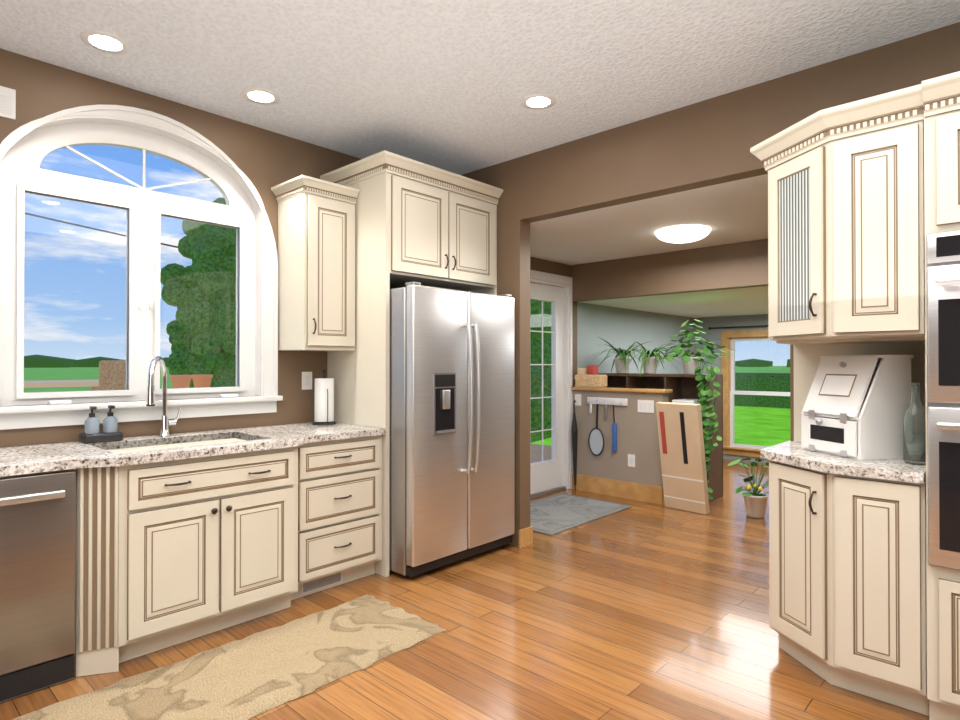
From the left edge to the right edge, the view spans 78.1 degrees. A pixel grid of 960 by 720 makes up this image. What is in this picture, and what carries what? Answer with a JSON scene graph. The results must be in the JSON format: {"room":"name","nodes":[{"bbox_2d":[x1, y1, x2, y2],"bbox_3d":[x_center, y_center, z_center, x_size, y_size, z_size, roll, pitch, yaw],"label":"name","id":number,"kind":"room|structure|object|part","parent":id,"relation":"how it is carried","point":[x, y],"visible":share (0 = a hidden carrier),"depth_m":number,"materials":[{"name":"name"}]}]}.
{"room":"kitchen","nodes":[
{"label":"kitchen","id":0,"kind":"room"},
{"bbox_2d":[0,48,576,447],"bbox_3d":[-1.866,-0.117,3.286,0.150,2.880,8.340,0,-1,43],"label":"wall","id":1,"kind":"structure","parent":0,"point":[264,160],"depth_m":3.52,"materials":[{"name":"brown paint"}]},
{"bbox_2d":[0,86,15,119],"bbox_3d":[-2.301,-1.211,2.704,0.015,0.140,0.285,0,-1,43],"label":"air vent","id":2,"kind":"object","parent":1,"relation":"in","point":[7,102],"visible":1,"depth_m":2.78,"materials":[{"name":"white metal"}]},
{"bbox_2d":[0,105,282,429],"bbox_3d":[-1.827,-0.512,3.246,0.165,1.680,1.530,0,-1,43],"label":"kitchen window","id":3,"kind":"structure","parent":1,"relation":"in","point":[26,149],"depth_m":3.25,"materials":[{"name":"white"}]},
{"bbox_3d":[-2.067,0.209,2.910,0.055,0.021,0.090,0,-1,43],"label":"soap dish","id":4,"kind":"part","parent":3,"relation":"part of","materials":[{"name":"white"}]},
{"bbox_3d":[-1.494,0.213,3.525,0.055,0.021,0.090,0,-1,43],"label":"soap dish","id":5,"kind":"part","parent":3,"relation":"part of","materials":[{"name":"white"}]},
{"bbox_2d":[302,372,311,389],"bbox_3d":[-1.149,0.137,3.936,0.007,0.118,0.075,0,-1,43],"label":"electrical outlet plate","id":6,"kind":"object","parent":1,"relation":"attached to","point":[306,376],"depth_m":3.93,"materials":[{"name":"white plastic"}]},
{"bbox_2d":[271,175,359,350],"bbox_3d":[-1.047,-0.577,3.772,0.380,1.031,0.409,0,-1,43],"label":"upper cabinet","id":7,"kind":"object","parent":1,"relation":"attached to","point":[316,272],"visible":1,"depth_m":3.67,"materials":[{"name":"beige wood"}]},
{"bbox_2d":[530,270,572,497],"bbox_3d":[0.547,0.237,5.856,0.170,2.203,1.045,0,-1,43],"label":"entry door","id":8,"kind":"structure","parent":1,"relation":"in","point":[553,473],"depth_m":6.11,"materials":[{"name":"white wood"}]},
{"bbox_2d":[0,458,928,719],"bbox_3d":[1.573,1.366,2.271,6.550,0.100,11.320,0,-1,43],"label":"floor","id":9,"kind":"structure","parent":0,"point":[640,610],"depth_m":2.81,"materials":[{"name":"brown wood"}]},
{"bbox_2d":[0,470,91,702],"bbox_3d":[-2.090,0.880,2.445,0.652,0.870,0.625,0,-1,43],"label":"dishwasher","id":10,"kind":"object","parent":9,"relation":"on","point":[44,519],"depth_m":2.35,"materials":[{"name":"silver metal"}]},
{"bbox_2d":[88,446,303,672],"bbox_3d":[-1.495,0.884,3.035,0.717,0.870,0.852,0,-1,43],"label":"base cabinet","id":11,"kind":"object","parent":9,"relation":"on","point":[113,554],"depth_m":2.70,"materials":[{"name":"white wood"}]},
{"bbox_2d":[0,422,385,481],"bbox_3d":[-1.808,0.427,2.690,0.734,0.037,3.014,0,-1,43],"label":"countertop","id":12,"kind":"structure","parent":11,"relation":"on","point":[66,457],"depth_m":2.78,"materials":[{"name":"beige stone"}]},
{"bbox_2d":[79,405,122,443],"bbox_3d":[-1.905,0.320,2.977,0.110,0.180,0.170,0,-1,43],"label":"soap caddy","id":13,"kind":"object","parent":12,"relation":"on","point":[92,433],"visible":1,"depth_m":2.94,"materials":[{"name":"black plastic"}]},
{"bbox_2d":[146,356,181,436],"bbox_3d":[-1.676,0.195,3.135,0.201,0.433,0.219,0,-1,43],"label":"faucet","id":14,"kind":"object","parent":12,"relation":"on","point":[165,422],"visible":1,"depth_m":3.18,"materials":[{"name":"silver metal"}]},
{"bbox_2d":[104,434,247,453],"bbox_3d":[-1.506,0.531,3.007,0.462,0.191,0.742,0,-1,43],"label":"sink","id":15,"kind":"object","parent":12,"relation":"in","point":[223,437],"depth_m":3.15,"materials":[{"name":"silver metal"}]},
{"bbox_2d":[312,369,336,424],"bbox_3d":[-1.012,0.238,3.848,0.156,0.355,0.156,0,-1,43],"label":"paper towel holder","id":16,"kind":"object","parent":12,"relation":"on","point":[323,400],"visible":1,"depth_m":3.79,"materials":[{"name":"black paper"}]},
{"bbox_2d":[12,594,445,719],"bbox_3d":[-1.240,1.298,2.201,0.662,0.030,2.514,0,-1,43],"label":"shag rug","id":17,"kind":"object","parent":9,"relation":"on","point":[251,676],"visible":1,"depth_m":2.47,"materials":[{"name":"beige fabric"}]},
{"bbox_2d":[304,438,381,595],"bbox_3d":[-1.020,0.888,3.603,0.637,0.870,0.599,0,-1,43],"label":"base cabinet","id":18,"kind":"object","parent":9,"relation":"on","point":[343,480],"depth_m":3.39,"materials":[{"name":"white wood"}]},
{"bbox_2d":[320,150,502,576],"bbox_3d":[-0.457,0.039,4.164,0.704,2.576,1.085,0,-1,43],"label":"enclosure","id":19,"kind":"object","parent":9,"relation":"on","point":[407,230],"visible":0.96,"depth_m":3.79,"materials":[{"name":"beige wood"}]},
{"bbox_2d":[389,282,514,577],"bbox_3d":[-0.346,0.432,4.103,0.893,1.792,0.954,0,-1,43],"label":"refrigerator","id":20,"kind":"object","parent":9,"relation":"on","point":[452,436],"visible":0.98,"depth_m":3.72,"materials":[{"name":"silver metal"}]},
{"bbox_2d":[571,399,577,490],"bbox_3d":[0.973,0.872,6.093,0.065,0.933,0.068,0,-1,43],"label":"umbrella","id":21,"kind":"object","parent":9,"relation":"on","point":[574,431],"visible":0.98,"depth_m":6.07,"materials":[{"name":"black fabric"}]},
{"bbox_2d":[530,493,631,534],"bbox_3d":[0.681,1.330,5.208,0.780,0.009,1.240,0,-1,43],"label":"doormat","id":22,"kind":"object","parent":9,"relation":"on","point":[555,514],"visible":0.68,"depth_m":5.18,"materials":[{"name":"grey fabric"}]},
{"bbox_2d":[586,319,735,501],"bbox_3d":[1.838,0.467,6.100,1.526,1.747,0.829,0,-1,43],"label":"cubby shelf","id":23,"kind":"object","parent":9,"relation":"on","point":[693,385],"visible":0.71,"depth_m":5.82,"materials":[{"name":"brown wood"}]},
{"bbox_2d":[655,402,709,514],"bbox_3d":[1.783,0.855,5.221,0.209,0.958,0.400,0,-1,-41],"label":"leaning board","id":24,"kind":"object","parent":9,"relation":"on","point":[682,453],"visible":1,"depth_m":5.18,"materials":[{"name":"wood"}]},
{"bbox_2d":[727,457,768,517],"bbox_3d":[2.375,1.062,5.009,0.452,0.536,0.532,0,-1,43],"label":"floor plant","id":25,"kind":"object","parent":9,"relation":"on","point":[755,501],"visible":0.94,"depth_m":5.01,"materials":[{"name":"green plant"}]},
{"bbox_2d":[769,467,857,692],"bbox_3d":[1.511,0.881,2.629,0.371,0.870,0.635,0,-1,43],"label":"base cabinet","id":26,"kind":"object","parent":9,"relation":"on","point":[813,517],"depth_m":2.39,"materials":[{"name":"beige wood"}]},
{"bbox_2d":[760,439,917,482],"bbox_3d":[1.576,0.426,2.562,0.623,0.037,0.649,0,-1,43],"label":"countertop","id":27,"kind":"structure","parent":26,"relation":"on","point":[789,455],"depth_m":2.37,"materials":[{"name":"beige stone"}]},
{"bbox_2d":[801,355,913,459],"bbox_3d":[1.615,0.194,2.583,0.292,0.427,0.341,0,0,-12],"label":"bread box","id":28,"kind":"object","parent":27,"relation":"on","point":[855,406],"visible":1,"depth_m":2.45,"materials":[{"name":"white"}]},
{"bbox_2d":[903,383,925,464],"bbox_3d":[1.706,0.247,2.318,0.080,0.313,0.079,0,-1,43],"label":"glass bottle","id":29,"kind":"object","parent":27,"relation":"on","point":[914,434],"visible":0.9,"depth_m":2.29,"materials":[{"name":"green glass"}]},
{"bbox_2d":[858,479,917,711],"bbox_3d":[1.705,0.880,2.448,0.283,0.870,0.635,0,-1,43],"label":"base cabinet","id":30,"kind":"object","parent":9,"relation":"on","point":[887,511],"depth_m":2.20,"materials":[{"name":"beige wood"}]},
{"bbox_2d":[918,71,959,719],"bbox_3d":[2.086,0.166,2.074,0.780,2.292,0.671,0,-1,43],"label":"tall cabinet","id":31,"kind":"object","parent":9,"relation":"on","point":[938,135],"depth_m":2.07,"materials":[{"name":"beige wood"}]},
{"bbox_2d":[0,0,959,174],"bbox_3d":[-0.119,-1.528,0.367,6.400,0.100,6.200,0,-1,43],"label":"ceiling","id":32,"kind":"structure","parent":0,"point":[448,85],"depth_m":2.84,"materials":[{"name":"white paint"}]},
{"bbox_2d":[80,30,130,53],"bbox_3d":[-1.722,-1.459,2.724,0.200,0.004,0.200,0,-1,43],"label":"recessed light","id":33,"kind":"object","parent":32,"relation":"in","point":[103,41],"visible":1,"depth_m":2.72,"materials":[{"name":"white"}]},
{"bbox_2d":[241,88,279,104],"bbox_3d":[-1.211,-1.455,3.272,0.200,0.004,0.200,0,-1,43],"label":"recessed light","id":34,"kind":"object","parent":32,"relation":"in","point":[262,96],"visible":1,"depth_m":3.27,"materials":[{"name":"white plastic"}]},
{"bbox_2d":[521,94,555,109],"bbox_3d":[0.330,-1.455,3.340,0.200,0.004,0.200,0,-1,43],"label":"recessed light","id":35,"kind":"object","parent":32,"relation":"in","point":[538,101],"visible":1,"depth_m":3.33,"materials":[{"name":"white plastic"}]},
{"bbox_2d":[577,302,693,373],"bbox_3d":[2.035,-0.088,7.469,0.150,2.880,3.100,0,-1,43],"label":"wall","id":36,"kind":"structure","parent":0,"point":[621,328],"depth_m":7.02,"materials":[{"name":"grey paint"}]},
{"bbox_2d":[530,174,767,264],"bbox_3d":[2.684,-1.284,3.372,6.400,0.545,1.780,0,-1,43],"label":"ceiling","id":37,"kind":"structure","parent":0,"point":[735,211],"depth_m":4.39,"materials":[{"name":"brown paint"}]},
{"bbox_2d":[655,225,710,242],"bbox_3d":[1.573,-0.959,4.597,0.410,0.086,0.410,0,-1,43],"label":"dome ceiling light","id":38,"kind":"object","parent":37,"relation":"attached to","point":[682,234],"visible":1,"depth_m":4.47,"materials":[{"name":"white glass"}]},
{"bbox_2d":[571,239,767,486],"bbox_3d":[3.332,0.161,4.056,6.400,2.335,0.120,0,-1,43],"label":"wall","id":39,"kind":"structure","parent":0,"point":[731,266],"depth_m":5.65,"materials":[{"name":"brown paint"}]},
{"bbox_2d":[575,394,580,405],"bbox_3d":[1.013,0.413,6.128,0.075,0.118,0.007,0,-1,43],"label":"electrical outlet plate","id":40,"kind":"object","parent":39,"relation":"attached to","point":[577,396],"depth_m":6.12,"materials":[{"name":"white plastic"}]},
{"bbox_2d":[587,397,627,455],"bbox_3d":[1.251,0.669,5.875,0.450,0.586,0.052,0,-1,43],"label":"hook rack","id":41,"kind":"object","parent":39,"relation":"attached to","point":[596,441],"visible":0.96,"depth_m":5.92,"materials":[{"name":"white"}]},
{"bbox_2d":[571,387,672,504],"bbox_3d":[1.377,0.810,5.875,1.048,1.062,0.180,0,-1,43],"label":"trim","id":42,"kind":"structure","parent":39,"relation":"on","point":[632,490],"depth_m":5.77,"materials":[{"name":"brown wood"}]},
{"bbox_2d":[574,365,606,387],"bbox_3d":[1.139,0.167,6.096,0.310,0.225,0.168,0,-1,43],"label":"basket","id":43,"kind":"object","parent":42,"relation":"on","point":[588,376],"visible":1,"depth_m":6.04,"materials":[{"name":"wicker"}]},
{"bbox_2d":[628,454,634,466],"bbox_3d":[1.460,0.970,5.709,0.075,0.118,0.007,0,-1,43],"label":"electrical outlet plate","id":44,"kind":"object","parent":39,"relation":"attached to","point":[631,458],"depth_m":5.71,"materials":[{"name":"white plastic"}]},
{"bbox_2d":[638,400,653,412],"bbox_3d":[1.569,0.439,5.610,0.165,0.118,0.007,0,-1,43],"label":"electrical outlet plate","id":45,"kind":"object","parent":39,"relation":"attached to","point":[645,406],"depth_m":5.60,"materials":[{"name":"white plastic"}]},
{"bbox_2d":[581,286,767,317],"bbox_3d":[4.389,-1.084,5.199,6.400,0.920,2.980,0,-1,43],"label":"ceiling","id":46,"kind":"structure","parent":0,"point":[735,302],"depth_m":6.44,"materials":[{"name":"white paint"}]},
{"bbox_2d":[438,22,959,546],"bbox_3d":[2.037,-0.121,2.669,6.400,2.880,0.120,0,-1,43],"label":"wall","id":47,"kind":"structure","parent":0,"point":[702,144],"depth_m":3.49,"materials":[{"name":"brown paint"}]},
{"bbox_2d":[519,526,532,547],"bbox_3d":[0.017,1.272,4.543,0.872,0.120,0.148,0,-1,43],"label":"baseboard","id":48,"kind":"structure","parent":47,"relation":"attached to","point":[525,536],"depth_m":4.24,"materials":[{"name":"brown wood"}]},
{"bbox_2d":[750,102,869,346],"bbox_3d":[1.511,-0.533,2.639,0.371,0.883,0.635,0,-1,43],"label":"upper cabinet","id":49,"kind":"object","parent":47,"relation":"attached to","point":[811,194],"depth_m":2.42,"materials":[{"name":"beige wood"}]},
{"bbox_2d":[854,85,917,342],"bbox_3d":[1.705,-0.534,2.458,0.283,0.883,0.635,0,-1,43],"label":"upper cabinet","id":50,"kind":"object","parent":47,"relation":"attached to","point":[864,259],"depth_m":2.21,"materials":[{"name":"beige wood"}]},
{"bbox_2d":[694,314,768,462],"bbox_3d":[5.392,-0.096,6.377,6.550,2.880,0.120,0,-1,43],"label":"wall","id":51,"kind":"structure","parent":0,"point":[732,321],"depth_m":8.21,"materials":[{"name":"paint"}]},
{"bbox_2d":[708,325,790,456],"bbox_3d":[3.905,0.411,7.697,1.814,1.755,0.211,0,-1,43],"label":"porch window","id":52,"kind":"structure","parent":51,"relation":"in","point":[728,365],"depth_m":8.12,"materials":[{"name":"brown wood"}]},
{"label":"outside","id":53,"kind":"structure","parent":0,"visible":0},
{"bbox_2d":[24,366,789,392],"bbox_3d":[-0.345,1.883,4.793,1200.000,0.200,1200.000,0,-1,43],"label":"ground","id":54,"kind":"structure","parent":53,"point":[63,375],"depth_m":110.61,"materials":[{"name":"green plant"}]},
{"bbox_2d":[24,354,789,367],"bbox_3d":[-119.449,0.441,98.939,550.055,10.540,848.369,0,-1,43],"label":"treeline","id":55,"kind":"object","parent":54,"relation":"on","point":[31,362],"depth_m":327.95,"materials":[{"name":"green plant"}]},
{"bbox_2d":[734,373,789,407],"bbox_3d":[21.879,1.268,21.299,90.000,1.239,10.450,0,-1,43],"label":"cornfield","id":56,"kind":"structure","parent":54,"relation":"on","point":[756,381],"depth_m":24.07,"materials":[{"name":"green plant"}]},
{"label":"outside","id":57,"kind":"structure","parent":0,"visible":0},
{"bbox_2d":[25,213,177,247],"bbox_3d":[-10.097,-3.992,20.765,0.054,1.883,22.005,0,-1,43],"label":"powerline","id":58,"kind":"structure","parent":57,"point":[87,227],"depth_m":18.36,"materials":[{"name":"black plastic"}]},
{"bbox_2d":[530,444,550,462],"bbox_3d":[-3.655,1.583,6.857,7.346,0.430,10.500,0,-1,43],"label":"deck","id":59,"kind":"object","parent":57,"point":[536,456],"depth_m":8.74,"materials":[{"name":"grey wood"}]},
{"bbox_2d":[24,380,98,390],"bbox_3d":[-4.986,0.809,7.009,0.900,1.120,1.100,0,-1,43],"label":"patio table","id":60,"kind":"object","parent":59,"relation":"on","point":[33,384],"depth_m":6.75,"materials":[{"name":"beige"}]},
{"bbox_2d":[99,360,125,389],"bbox_3d":[-3.579,0.682,6.040,0.620,1.360,0.600,0,-1,43],"label":"wicker chair","id":61,"kind":"object","parent":59,"relation":"on","point":[103,377],"depth_m":6.13,"materials":[{"name":"brown wicker"}]},
{"bbox_2d":[170,374,212,387],"bbox_3d":[-1.544,0.757,6.740,0.190,1.221,6.100,0,-1,43],"label":"flower pots","id":62,"kind":"object","parent":59,"relation":"on","point":[179,379],"depth_m":5.46,"materials":[{"name":"orange ceramic"}]},
{"bbox_2d":[530,406,790,446],"bbox_3d":[-4.002,1.802,8.204,70.000,0.010,60.000,0,-1,43],"label":"lawn","id":63,"kind":"structure","parent":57,"point":[775,415],"depth_m":16.52,"materials":[{"name":"green plant"}]},
{"bbox_2d":[160,198,235,387],"bbox_3d":[-6.573,-1.104,15.171,3.034,5.920,2.977,0,-1,43],"label":"tree","id":64,"kind":"object","parent":63,"relation":"on","point":[213,335],"depth_m":14.08,"materials":[{"name":"green plant"}]},
{"bbox_2d":[530,300,550,370],"bbox_3d":[0.010,-2.069,16.161,6.410,7.864,6.364,0,-1,43],"label":"tree","id":65,"kind":"object","parent":63,"relation":"on","point":[536,319],"depth_m":13.68,"materials":[{"name":"green plant"}]},
{"bbox_2d":[530,363,550,442],"bbox_3d":[-0.188,0.717,12.266,4.130,2.998,3.149,0,-1,43],"label":"bush","id":66,"kind":"object","parent":63,"relation":"on","point":[535,371],"depth_m":10.93,"materials":[{"name":"green plant"}]}
]}

